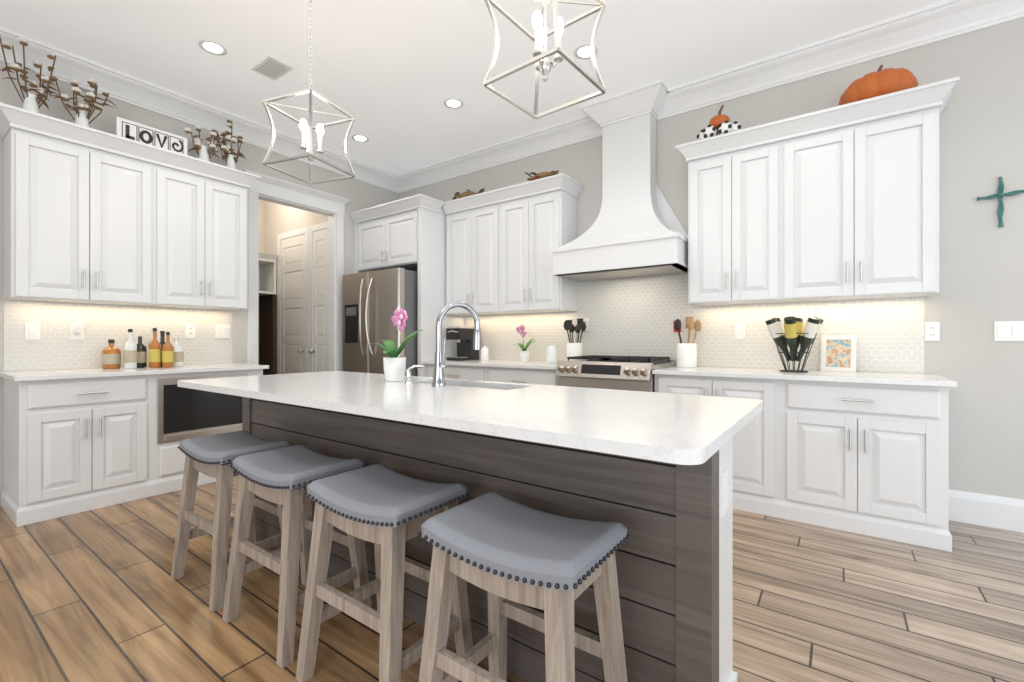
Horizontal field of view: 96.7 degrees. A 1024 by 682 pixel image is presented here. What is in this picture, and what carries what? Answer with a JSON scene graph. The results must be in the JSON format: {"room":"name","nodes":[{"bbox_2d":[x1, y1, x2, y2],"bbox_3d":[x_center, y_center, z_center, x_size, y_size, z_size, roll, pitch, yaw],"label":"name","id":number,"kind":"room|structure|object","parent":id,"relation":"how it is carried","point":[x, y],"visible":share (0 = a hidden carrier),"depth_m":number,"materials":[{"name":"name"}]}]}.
{"room":"kitchen","nodes":[
{"label":"kitchen","id":0,"kind":"room"},
{"bbox_2d":[0,61,398,505],"bbox_3d":[-3.833,-0.468,2.714,0.126,3.200,7.940,0,0,36],"label":"wall","id":1,"kind":"structure","parent":0,"point":[54,347],"depth_m":3.61,"materials":[{"name":"beige paint"}]},
{"bbox_2d":[25,322,39,339],"bbox_3d":[-3.389,-0.066,3.217,0.010,0.125,0.075,0,0,36],"label":"light switch","id":2,"kind":"object","parent":1,"relation":"attached to","point":[32,330],"visible":1,"depth_m":3.21,"materials":[{"name":"white plastic"}]},
{"bbox_2d":[70,323,83,339],"bbox_3d":[-3.255,-0.066,3.404,0.010,0.125,0.075,0,0,36],"label":"outlet","id":3,"kind":"object","parent":1,"relation":"attached to","point":[76,335],"visible":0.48,"depth_m":3.40,"materials":[{"name":"white plastic"}]},
{"bbox_2d":[73,321,81,331],"bbox_3d":[-3.234,-0.101,3.389,0.040,0.085,0.045,0,0,36],"label":"night light","id":4,"kind":"object","parent":3,"relation":"attached to","point":[77,326],"visible":0.93,"depth_m":3.38,"materials":[{"name":"white plastic"}]},
{"bbox_2d":[0,118,167,306],"bbox_3d":[-3.101,-0.834,3.350,0.327,1.112,0.826,0,0,36],"label":"upper cabinet","id":5,"kind":"object","parent":1,"relation":"attached to","point":[93,216],"depth_m":3.19,"materials":[{"name":"white paint"}]},
{"bbox_2d":[0,37,58,112],"bbox_3d":[-3.250,-1.745,3.036,0.198,0.528,0.338,0,0,36],"label":"vase","id":6,"kind":"object","parent":5,"relation":"on","point":[30,103],"visible":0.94,"depth_m":3.05,"materials":[{"name":"white ceramic"}]},
{"bbox_2d":[50,76,117,126],"bbox_3d":[-3.066,-1.679,3.269,0.173,0.395,0.364,0,0,36],"label":"vase","id":7,"kind":"object","parent":5,"relation":"on","point":[82,118],"visible":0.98,"depth_m":3.24,"materials":[{"name":"white ceramic"}]},
{"bbox_2d":[116,117,186,154],"bbox_3d":[-2.809,-1.571,3.567,0.039,0.180,0.450,0,0,36],"label":"love sign","id":8,"kind":"object","parent":5,"relation":"on","point":[132,130],"visible":0.79,"depth_m":3.54,"materials":[{"name":"white wood"}]},
{"bbox_2d":[185,324,195,337],"bbox_3d":[-2.826,-0.081,4.001,0.010,0.125,0.075,0,0,36],"label":"outlet","id":9,"kind":"object","parent":1,"relation":"attached to","point":[190,330],"visible":1,"depth_m":4.00,"materials":[{"name":"white plastic"}]},
{"bbox_2d":[0,27,397,192],"bbox_3d":[-3.728,-1.986,2.639,0.145,0.165,7.940,0,0,36],"label":"crown molding","id":10,"kind":"structure","parent":1,"relation":"attached to","point":[121,86],"depth_m":3.81,"materials":[{"name":"white paint"}]},
{"bbox_2d":[156,162,251,309],"bbox_3d":[-2.724,-0.834,3.875,0.327,1.112,0.771,0,0,36],"label":"upper cabinet","id":11,"kind":"object","parent":1,"relation":"attached to","point":[208,213],"depth_m":3.82,"materials":[{"name":"white paint"}]},
{"bbox_2d":[184,125,219,160],"bbox_3d":[-2.632,-1.653,3.878,0.175,0.344,0.285,0,0,36],"label":"vase","id":12,"kind":"object","parent":11,"relation":"on","point":[203,153],"visible":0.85,"depth_m":3.86,"materials":[{"name":"white ceramic"}]},
{"bbox_2d":[211,120,245,168],"bbox_3d":[-2.523,-1.716,4.064,0.186,0.469,0.316,0,0,36],"label":"vase","id":13,"kind":"object","parent":11,"relation":"on","point":[230,159],"visible":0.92,"depth_m":4.05,"materials":[{"name":"white ceramic"}]},
{"bbox_2d":[215,324,229,337],"bbox_3d":[-2.676,-0.081,4.210,0.010,0.125,0.120,0,0,36],"label":"light switch","id":14,"kind":"object","parent":1,"relation":"attached to","point":[222,331],"visible":1,"depth_m":4.21,"materials":[{"name":"white plastic"}]},
{"bbox_2d":[242,169,349,370],"bbox_3d":[-2.274,-0.243,4.832,0.190,2.750,1.150,0,0,36],"label":"trim","id":15,"kind":"structure","parent":1,"relation":"attached to","point":[283,192],"depth_m":4.85,"materials":[{"name":"white paint"}]},
{"bbox_2d":[259,199,263,252],"bbox_3d":[-3.738,-0.468,5.871,0.120,3.200,0.980,0,0,36],"label":"wall","id":16,"kind":"structure","parent":0,"point":[261,226],"depth_m":6.21,"materials":[{"name":"paint"}]},
{"bbox_2d":[264,201,327,373],"bbox_3d":[-3.190,-0.468,6.154,2.840,3.200,0.120,0,0,36],"label":"wall","id":17,"kind":"structure","parent":0,"point":[279,219],"depth_m":6.02,"materials":[{"name":"paint"}]},
{"bbox_2d":[277,226,308,373],"bbox_3d":[-2.796,-0.126,5.743,0.750,2.515,0.084,0,0,36],"label":"hall door","id":18,"kind":"structure","parent":17,"relation":"in","point":[293,301],"depth_m":5.76,"materials":[{"name":"white paint"}]},
{"bbox_2d":[309,221,327,371],"bbox_3d":[-2.300,-0.126,5.388,0.450,2.515,0.084,0,0,36],"label":"hall door","id":19,"kind":"structure","parent":17,"relation":"in","point":[318,297],"depth_m":5.43,"materials":[{"name":"white paint"}]},
{"bbox_2d":[0,0,946,174],"bbox_3d":[-1.445,-2.118,1.074,11.600,0.100,8.060,0,0,36],"label":"ceiling","id":20,"kind":"structure","parent":0,"point":[391,76],"depth_m":3.24,"materials":[{"name":"paint"}]},
{"bbox_2d":[198,40,226,54],"bbox_3d":[-2.112,-2.064,3.214,0.170,0.006,0.170,0,0,36],"label":"recessed light","id":21,"kind":"object","parent":20,"relation":"in","point":[212,47],"visible":1,"depth_m":3.21,"materials":[{"name":"white paint"}]},
{"bbox_2d":[251,56,293,80],"bbox_3d":[-1.823,-2.061,3.462,0.280,0.012,0.180,0,0,36],"label":"ceiling vent","id":22,"kind":"object","parent":20,"relation":"in","point":[272,68],"visible":1,"depth_m":3.45,"materials":[{"name":"white metal"}]},
{"bbox_2d":[262,0,355,183],"bbox_3d":[-1.117,-1.502,2.525,0.337,1.130,0.337,0,0,21],"label":"pendant light","id":23,"kind":"object","parent":20,"relation":"hanging from","point":[306,144],"visible":1,"depth_m":2.51,"materials":[{"name":"silver metal"}]},
{"bbox_2d":[351,134,368,141],"bbox_3d":[-1.554,-2.064,4.660,0.170,0.006,0.170,0,0,36],"label":"recessed light","id":24,"kind":"object","parent":20,"relation":"in","point":[360,138],"visible":1,"depth_m":4.66,"materials":[{"name":"white paint"}]},
{"bbox_2d":[444,98,462,108],"bbox_3d":[-0.509,-2.064,3.972,0.170,0.006,0.170,0,0,36],"label":"recessed light","id":25,"kind":"object","parent":20,"relation":"in","point":[454,103],"visible":1,"depth_m":3.97,"materials":[{"name":"white paint"}]},
{"bbox_2d":[483,0,605,118],"bbox_3d":[0.126,-1.507,1.719,0.337,1.120,0.337,0,0,39],"label":"pendant light","id":26,"kind":"object","parent":20,"relation":"hanging from","point":[544,65],"visible":1,"depth_m":1.71,"materials":[{"name":"silver metal"}]},
{"bbox_2d":[574,44,597,59],"bbox_3d":[0.532,-2.064,3.262,0.170,0.006,0.170,0,0,36],"label":"recessed light","id":27,"kind":"object","parent":20,"relation":"in","point":[583,52],"visible":0.85,"depth_m":3.26,"materials":[{"name":"white paint"}]},
{"bbox_2d":[0,477,1023,681],"bbox_3d":[-1.445,1.182,1.074,11.600,0.100,8.060,0,0,36],"label":"floor","id":28,"kind":"structure","parent":0,"point":[98,595],"depth_m":1.90,"materials":[{"name":"brown wood"}]},
{"bbox_2d":[1,375,155,526],"bbox_3d":[-3.037,0.691,3.200,0.607,0.883,0.657,0,0,36],"label":"base cabinet","id":29,"kind":"object","parent":28,"relation":"on","point":[79,440],"depth_m":2.98,"materials":[{"name":"white paint"}]},
{"bbox_2d":[0,363,267,382],"bbox_3d":[-2.793,0.233,3.510,0.642,0.030,1.495,0,0,36],"label":"countertop","id":30,"kind":"structure","parent":29,"relation":"on","point":[95,373],"depth_m":3.21,"materials":[{"name":"white stone"}]},
{"bbox_2d":[102,328,183,368],"bbox_3d":[-2.865,0.061,3.561,0.245,0.311,0.497,0,0,36],"label":"bottles","id":31,"kind":"object","parent":30,"relation":"on","point":[164,354],"visible":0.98,"depth_m":3.55,"materials":[{"name":"clear glass"}]},
{"bbox_2d":[156,371,262,494],"bbox_3d":[-2.616,0.691,3.787,0.607,0.883,0.788,0,0,36],"label":"base cabinet","id":32,"kind":"object","parent":28,"relation":"on","point":[182,413],"depth_m":3.45,"materials":[{"name":"white paint"}]},
{"bbox_2d":[171,430,299,611],"bbox_3d":[-1.326,0.806,2.183,0.473,0.653,0.375,0,0,36],"label":"stool","id":33,"kind":"object","parent":28,"relation":"on","point":[214,456],"visible":0.81,"depth_m":2.10,"materials":[{"name":"beige wood"}]},
{"bbox_2d":[259,253,277,374],"bbox_3d":[-3.512,0.012,5.703,0.437,2.240,0.930,0,0,36],"label":"locker","id":34,"kind":"object","parent":28,"relation":"on","point":[267,278],"visible":0.25,"depth_m":6.04,"materials":[{"name":"brown wood"}]},
{"bbox_2d":[222,444,371,667],"bbox_3d":[-0.874,0.806,1.858,0.473,0.653,0.375,0,0,36],"label":"stool","id":35,"kind":"object","parent":28,"relation":"on","point":[285,477],"visible":0.9,"depth_m":1.80,"materials":[{"name":"beige wood"}]},
{"bbox_2d":[342,268,417,375],"bbox_3d":[-1.294,0.202,5.164,0.955,1.860,0.959,0,0,36],"label":"refrigerator","id":36,"kind":"object","parent":28,"relation":"on","point":[372,301],"visible":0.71,"depth_m":4.76,"materials":[{"name":"silver metal"}]},
{"bbox_2d":[296,464,472,681],"bbox_3d":[-0.423,0.806,1.534,0.473,0.653,0.375,0,0,36],"label":"stool","id":37,"kind":"object","parent":28,"relation":"on","point":[387,512],"visible":1,"depth_m":1.48,"materials":[{"name":"grey fabric"}]},
{"bbox_2d":[349,194,463,376],"bbox_3d":[-1.196,-0.174,5.250,1.204,2.612,0.739,0,0,36],"label":"tall cabinet","id":38,"kind":"object","parent":28,"relation":"on","point":[407,233],"visible":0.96,"depth_m":4.88,"materials":[{"name":"white paint"}]},
{"bbox_2d":[423,363,486,380],"bbox_3d":[-0.400,0.691,4.759,0.800,0.883,0.607,0,0,36],"label":"base cabinet","id":39,"kind":"object","parent":28,"relation":"on","point":[467,373],"depth_m":4.45,"materials":[{"name":"white paint"}]},
{"bbox_2d":[237,383,736,681],"bbox_3d":[-0.358,0.691,2.164,2.595,0.883,0.600,0,0,36],"label":"kitchen island","id":40,"kind":"object","parent":28,"relation":"on","point":[652,472],"depth_m":1.38,"materials":[{"name":"brown wood"}]},
{"bbox_2d":[177,373,752,470],"bbox_3d":[-0.530,0.233,1.937,2.680,0.030,0.670,0,0,36],"label":"island countertop","id":41,"kind":"structure","parent":40,"relation":"on","point":[675,434],"depth_m":1.41,"materials":[{"name":"white stone"}]},
{"bbox_2d":[369,306,422,381],"bbox_3d":[-0.624,0.020,2.442,0.285,0.392,0.284,0,0,36],"label":"orchid","id":42,"kind":"object","parent":41,"relation":"on","point":[394,364],"visible":1,"depth_m":2.38,"materials":[{"name":"white ceramic"}]},
{"bbox_2d":[404,365,423,383],"bbox_3d":[-0.497,0.171,2.292,0.054,0.092,0.099,0,0,36],"label":"soap dispenser","id":43,"kind":"object","parent":41,"relation":"on","point":[408,380],"visible":1,"depth_m":2.26,"materials":[{"name":"silver metal"}]},
{"bbox_2d":[431,302,480,386],"bbox_3d":[-0.270,0.015,2.206,0.127,0.404,0.248,0,0,36],"label":"faucet","id":44,"kind":"object","parent":41,"relation":"on","point":[438,380],"visible":1,"depth_m":2.14,"materials":[{"name":"silver metal"}]},
{"bbox_2d":[487,367,558,385],"bbox_3d":[0.249,0.691,4.293,0.797,0.883,0.607,0,0,36],"label":"base cabinet","id":45,"kind":"object","parent":28,"relation":"on","point":[534,372],"depth_m":4.04,"materials":[{"name":"white paint"}]},
{"bbox_2d":[423,359,556,370],"bbox_3d":[-0.086,0.233,4.512,1.597,0.030,0.642,0,0,36],"label":"countertop","id":46,"kind":"structure","parent":45,"relation":"on","point":[535,365],"depth_m":4.27,"materials":[{"name":"white stone"}]},
{"bbox_2d":[446,326,478,360],"bbox_3d":[-0.542,0.036,4.905,0.204,0.360,0.342,0,0,36],"label":"coffee maker","id":47,"kind":"object","parent":46,"relation":"on","point":[462,336],"visible":0.94,"depth_m":4.85,"materials":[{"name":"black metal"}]},
{"bbox_2d":[481,346,488,360],"bbox_3d":[-0.286,0.138,4.747,0.084,0.157,0.084,0,0,36],"label":"canister","id":48,"kind":"object","parent":46,"relation":"on","point":[484,353],"visible":0.94,"depth_m":4.71,"materials":[{"name":"white ceramic"}]},
{"bbox_2d":[516,324,534,361],"bbox_3d":[0.121,0.030,4.513,0.238,0.373,0.237,0,0,36],"label":"orchid","id":49,"kind":"object","parent":46,"relation":"on","point":[524,355],"visible":1,"depth_m":4.48,"materials":[{"name":"white ceramic"}]},
{"bbox_2d":[546,346,556,363],"bbox_3d":[0.367,0.134,4.217,0.098,0.165,0.098,0,0,36],"label":"candle jar","id":50,"kind":"object","parent":46,"relation":"on","point":[551,356],"visible":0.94,"depth_m":4.18,"materials":[{"name":"white glass"}]},
{"bbox_2d":[564,318,585,360],"bbox_3d":[0.585,0.007,4.245,0.207,0.419,0.167,0,0,36],"label":"utensil crock","id":51,"kind":"object","parent":46,"relation":"on","point":[574,349],"visible":0.92,"depth_m":4.20,"materials":[{"name":"white ceramic"}]},
{"bbox_2d":[417,491,629,681],"bbox_3d":[0.031,0.806,1.209,0.473,0.653,0.375,0,0,36],"label":"stool","id":52,"kind":"object","parent":28,"relation":"on","point":[507,554],"visible":1,"depth_m":1.18,"materials":[{"name":"beige wood"}]},
{"bbox_2d":[556,355,675,391],"bbox_3d":[0.861,0.637,3.781,0.784,0.990,0.712,0,0,36],"label":"range","id":53,"kind":"object","parent":28,"relation":"on","point":[631,373],"visible":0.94,"depth_m":3.55,"materials":[{"name":"silver metal"}]},
{"bbox_2d":[655,374,783,518],"bbox_3d":[1.547,0.691,3.362,0.807,0.883,0.607,0,0,36],"label":"base cabinet","id":54,"kind":"object","parent":28,"relation":"on","point":[758,448],"depth_m":2.97,"materials":[{"name":"white paint"}]},
{"bbox_2d":[784,382,951,551],"bbox_3d":[2.192,0.691,2.899,0.780,0.883,0.607,0,0,36],"label":"base cabinet","id":55,"kind":"object","parent":28,"relation":"on","point":[865,453],"depth_m":2.62,"materials":[{"name":"white paint"}]},
{"bbox_2d":[652,366,956,386],"bbox_3d":[1.864,0.233,3.113,1.612,0.030,0.642,0,0,36],"label":"countertop","id":56,"kind":"structure","parent":55,"relation":"on","point":[873,378],"depth_m":2.87,"materials":[{"name":"white stone"}]},
{"bbox_2d":[673,317,701,367],"bbox_3d":[1.394,0.014,3.633,0.217,0.406,0.166,0,0,36],"label":"utensil crock","id":57,"kind":"object","parent":56,"relation":"on","point":[686,355],"visible":0.98,"depth_m":3.57,"materials":[{"name":"white ceramic"}]},
{"bbox_2d":[765,316,823,371],"bbox_3d":[1.937,0.029,3.127,0.338,0.375,0.363,0,0,36],"label":"wine rack","id":58,"kind":"object","parent":56,"relation":"on","point":[792,334],"visible":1,"depth_m":3.07,"materials":[{"name":"black metal"}]},
{"bbox_2d":[820,335,856,371],"bbox_3d":[2.258,0.091,3.147,0.200,0.250,0.066,0,0,44],"label":"photo frame","id":59,"kind":"object","parent":56,"relation":"on","point":[838,353],"visible":0.94,"depth_m":3.14,"materials":[{"name":"white wood"}]},
{"bbox_2d":[399,17,1023,499],"bbox_3d":[2.022,-0.468,3.469,8.760,3.200,0.126,0,0,36],"label":"wall","id":60,"kind":"structure","parent":0,"point":[981,251],"depth_m":2.94,"materials":[{"name":"beige paint"}]},
{"bbox_2d":[442,173,583,315],"bbox_3d":[-0.042,-0.879,4.630,1.512,1.202,0.399,0,0,36],"label":"upper cabinet","id":61,"kind":"object","parent":60,"relation":"attached to","point":[501,243],"visible":0.92,"depth_m":4.44,"materials":[{"name":"white paint"}]},
{"bbox_2d":[452,188,484,199],"bbox_3d":[-0.469,-1.536,4.831,0.466,0.105,0.205,0,0,36],"label":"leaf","id":62,"kind":"object","parent":61,"relation":"on","point":[466,193],"visible":0.6,"depth_m":4.77,"materials":[{"name":"brown plant"}]},
{"bbox_2d":[524,170,558,180],"bbox_3d":[0.289,-1.532,4.249,0.343,0.102,0.202,0,0,36],"label":"leaf","id":63,"kind":"object","parent":61,"relation":"on","point":[542,175],"visible":0.48,"depth_m":4.22,"materials":[{"name":"brown plant"}]},
{"bbox_2d":[583,318,588,330],"bbox_3d":[0.702,-0.148,4.332,0.070,0.120,0.010,0,0,36],"label":"electrical outlet","id":64,"kind":"object","parent":60,"relation":"attached to","point":[586,320],"visible":0.65,"depth_m":4.32,"materials":[{"name":"white plastic"}]},
{"bbox_2d":[551,80,687,280],"bbox_3d":[0.930,-1.312,3.862,1.081,1.511,0.504,0,0,36],"label":"range hood","id":65,"kind":"object","parent":60,"relation":"attached to","point":[635,229],"visible":0.92,"depth_m":3.85,"materials":[{"name":"white paint"}]},
{"bbox_2d":[397,0,1023,192],"bbox_3d":[1.995,-1.986,3.329,8.640,0.165,0.145,0,0,36],"label":"crown molding","id":66,"kind":"structure","parent":60,"relation":"attached to","point":[943,20],"depth_m":3.34,"materials":[{"name":"white paint"}]},
{"bbox_2d":[735,323,744,338],"bbox_3d":[1.783,-0.069,3.556,0.070,0.122,0.010,0,0,36],"label":"light switch","id":67,"kind":"object","parent":60,"relation":"attached to","point":[739,330],"visible":1,"depth_m":3.55,"materials":[{"name":"white plastic"}]},
{"bbox_2d":[675,77,959,305],"bbox_3d":[1.992,-0.879,3.171,1.564,1.202,0.399,0,0,36],"label":"upper cabinet","id":68,"kind":"object","parent":60,"relation":"attached to","point":[840,202],"visible":1,"depth_m":2.98,"materials":[{"name":"white paint"}]},
{"bbox_2d":[696,105,741,139],"bbox_3d":[1.537,-1.611,3.377,0.310,0.260,0.199,0,0,36],"label":"pumpkins","id":69,"kind":"object","parent":68,"relation":"on","point":[719,124],"visible":0.73,"depth_m":3.32,"materials":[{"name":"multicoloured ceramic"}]},
{"bbox_2d":[839,65,917,105],"bbox_3d":[2.340,-1.621,2.918,0.399,0.278,0.389,0,0,36],"label":"pumpkin","id":70,"kind":"object","parent":68,"relation":"on","point":[880,82],"visible":0.69,"depth_m":2.78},
{"bbox_2d":[925,322,939,340],"bbox_3d":[2.690,-0.055,2.912,0.070,0.118,0.010,0,0,36],"label":"electrical outlet","id":71,"kind":"object","parent":60,"relation":"attached to","point":[932,331],"visible":1,"depth_m":2.91,"materials":[{"name":"white plastic"}]},
{"bbox_2d":[949,489,1023,532],"bbox_3d":[4.125,1.037,1.880,3.490,0.190,0.016,0,0,36],"label":"baseboard","id":72,"kind":"structure","parent":60,"relation":"attached to","point":[1005,513],"depth_m":2.76,"materials":[{"name":"white paint"}]},
{"bbox_2d":[977,177,1023,226],"bbox_3d":[2.929,-0.829,2.726,0.203,0.304,0.030,0,0,36],"label":"cross","id":73,"kind":"object","parent":60,"relation":"attached to","point":[1000,194],"visible":1,"depth_m":2.73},
{"bbox_2d":[994,321,1023,340],"bbox_3d":[2.965,-0.053,2.714,0.123,0.118,0.010,0,0,36],"label":"light switch","id":74,"kind":"object","parent":60,"relation":"attached to","point":[1008,330],"visible":1,"depth_m":2.71,"materials":[{"name":"white plastic"}]}
]}

